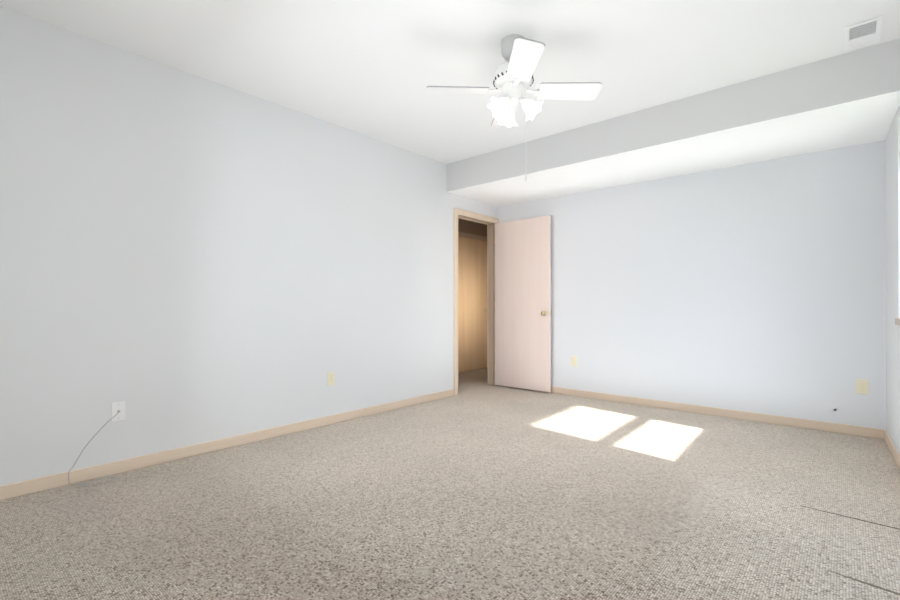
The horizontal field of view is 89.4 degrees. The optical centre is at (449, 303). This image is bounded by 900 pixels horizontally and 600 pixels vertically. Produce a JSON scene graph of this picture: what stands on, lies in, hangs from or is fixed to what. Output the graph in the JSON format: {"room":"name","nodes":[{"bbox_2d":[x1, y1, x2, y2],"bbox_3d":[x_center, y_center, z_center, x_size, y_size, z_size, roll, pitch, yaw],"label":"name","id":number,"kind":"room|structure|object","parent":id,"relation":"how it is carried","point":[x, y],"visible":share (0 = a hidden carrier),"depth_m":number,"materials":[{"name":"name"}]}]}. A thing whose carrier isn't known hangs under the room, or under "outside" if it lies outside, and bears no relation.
{"room":"empty bedroom","nodes":[
{"label":"empty bedroom","id":0,"kind":"room"},
{"bbox_2d":[0,6,497,485],"bbox_3d":[-1.222,-0.257,3.755,0.120,2.575,5.700,0,0,41],"label":"wall","id":1,"kind":"structure","parent":0,"point":[187,259],"depth_m":3.05,"materials":[{"name":"paint"}]},
{"bbox_2d":[68,401,124,486],"bbox_3d":[-2.017,0.809,2.626,0.154,0.424,0.274,0,0,41],"label":"outlet","id":2,"kind":"object","parent":1,"relation":"attached to","point":[117,411],"visible":0.96,"depth_m":2.74,"materials":[{"name":"white plastic"}]},
{"bbox_2d":[0,389,453,500],"bbox_3d":[-1.434,0.992,3.405,0.013,0.074,4.502,0,0,41],"label":"baseboard","id":3,"kind":"structure","parent":1,"relation":"attached to","point":[17,489],"depth_m":3.03,"materials":[{"name":"brown wood"}]},
{"bbox_2d":[328,372,334,385],"bbox_3d":[-1.015,0.647,3.892,0.008,0.114,0.070,0,0,41],"label":"electrical outlet","id":4,"kind":"object","parent":1,"relation":"attached to","point":[331,378],"visible":1,"depth_m":3.89,"materials":[{"name":"beige plastic"}]},
{"bbox_2d":[454,208,498,395],"bbox_3d":[0.285,-0.018,5.491,0.152,2.113,0.888,0,0,41],"label":"door frame","id":5,"kind":"structure","parent":1,"relation":"attached to","point":[457,212],"depth_m":5.76,"materials":[{"name":"brown wood"}]},
{"bbox_2d":[495,215,550,391],"bbox_3d":[0.854,0.007,5.461,0.765,2.027,0.134,0,0,41],"label":"door","id":6,"kind":"structure","parent":5,"relation":"attached to","point":[522,303],"depth_m":5.43,"materials":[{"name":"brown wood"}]},
{"bbox_2d":[0,385,899,599],"bbox_3d":[0.329,1.085,2.455,4.160,0.120,5.780,0,0,41],"label":"floor carpet","id":7,"kind":"object","parent":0,"point":[490,492],"visible":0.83,"depth_m":2.21,"materials":[{"name":"beige carpet"}]},
{"bbox_2d":[800,505,899,594],"bbox_3d":[1.726,1.021,1.889,0.473,0.002,0.689,0,0,41],"label":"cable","id":8,"kind":"object","parent":7,"relation":"on","point":[856,579],"visible":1,"depth_m":1.71,"materials":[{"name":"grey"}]},
{"bbox_2d":[0,0,899,163],"bbox_3d":[0.329,-1.610,2.467,4.160,0.120,5.780,0,0,41],"label":"ceiling","id":9,"kind":"structure","parent":0,"point":[374,69],"depth_m":2.75,"materials":[{"name":"paint"}]},
{"bbox_2d":[426,34,601,180],"bbox_3d":[0.374,-1.134,2.688,0.833,0.830,0.833,0,0,41],"label":"ceiling fan","id":10,"kind":"object","parent":9,"relation":"hanging from","point":[513,77],"visible":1,"depth_m":2.64,"materials":[{"name":"painted metal"},{"name":"painted wood"},{"name":"glass"}]},
{"bbox_2d":[844,15,882,51],"bbox_3d":[2.372,-1.546,2.617,0.158,0.009,0.316,0,0,41],"label":"ceiling vent","id":11,"kind":"object","parent":9,"relation":"in","point":[863,33],"visible":1,"depth_m":2.61,"materials":[{"name":"white metal"}]},
{"bbox_2d":[458,218,486,236],"bbox_3d":[-0.117,-0.177,6.569,0.140,2.440,3.940,0,0,41],"label":"wall","id":12,"kind":"structure","parent":0,"point":[471,227],"depth_m":6.98,"materials":[{"name":"paint"}]},
{"bbox_2d":[458,236,486,372],"bbox_3d":[0.354,0.020,6.981,0.109,2.025,0.794,0,0,41],"label":"hall door","id":13,"kind":"structure","parent":12,"relation":"in","point":[472,304],"depth_m":7.00,"materials":[{"name":"brown wood"}]},
{"bbox_2d":[458,231,486,240],"bbox_3d":[0.330,-0.007,7.002,0.066,2.105,0.930,0,0,41],"label":"door frame","id":14,"kind":"structure","parent":12,"relation":"attached to","point":[472,236],"depth_m":6.97,"materials":[{"name":"brown wood"}]},
{"bbox_2d":[458,368,487,390],"bbox_3d":[0.223,1.102,6.268,1.000,0.120,3.940,0,0,41],"label":"floor","id":15,"kind":"structure","parent":0,"point":[471,379],"depth_m":6.22,"materials":[{"name":"carpet"}]},
{"bbox_2d":[447,38,899,206],"bbox_3d":[1.711,-1.399,4.171,3.811,0.327,1.093,0,0,41],"label":"ceiling","id":16,"kind":"structure","parent":0,"point":[852,98],"depth_m":3.52,"materials":[{"name":"paint"}]},
{"bbox_2d":[498,140,885,429],"bbox_3d":[2.177,-0.253,4.498,4.040,2.575,0.120,0,0,41],"label":"wall","id":17,"kind":"structure","parent":0,"point":[757,287],"depth_m":4.09,"materials":[{"name":"paint"}]},
{"bbox_2d":[571,356,576,366],"bbox_3d":[1.388,0.650,5.095,0.070,0.114,0.008,0,0,41],"label":"electrical outlet","id":18,"kind":"object","parent":17,"relation":"attached to","point":[573,360],"visible":1,"depth_m":5.09,"materials":[{"name":"beige plastic"}]},
{"bbox_2d":[499,385,883,438],"bbox_3d":[1.960,0.998,4.593,3.555,0.074,0.013,0,0,41],"label":"baseboard","id":19,"kind":"structure","parent":17,"relation":"attached to","point":[819,425],"depth_m":4.07,"materials":[{"name":"brown wood"}]},
{"bbox_2d":[856,379,868,394],"bbox_3d":[3.196,0.648,3.525,0.070,0.114,0.008,0,0,41],"label":"electrical outlet","id":20,"kind":"object","parent":17,"relation":"attached to","point":[862,386],"visible":1,"depth_m":3.52,"materials":[{"name":"beige plastic"}]},
{"bbox_2d":[885,104,899,454],"bbox_3d":[1.657,-0.268,1.184,0.510,2.575,6.386,0,0,41],"label":"wall","id":21,"kind":"structure","parent":0,"point":[892,174],"depth_m":3.10,"materials":[{"name":"paint"}]},
{"bbox_2d":[884,430,899,469],"bbox_3d":[1.595,0.983,1.350,0.190,0.074,5.364,0,0,41],"label":"baseboard","id":22,"kind":"structure","parent":21,"relation":"attached to","point":[892,448],"depth_m":3.05,"materials":[{"name":"brown wood"}]},
{"bbox_2d":[895,318,899,325],"bbox_3d":[2.553,0.112,2.396,0.235,0.045,1.144,0,0,41],"label":"window sill","id":23,"kind":"structure","parent":21,"relation":"attached to","point":[897,321],"depth_m":2.80,"materials":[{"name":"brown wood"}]}
]}

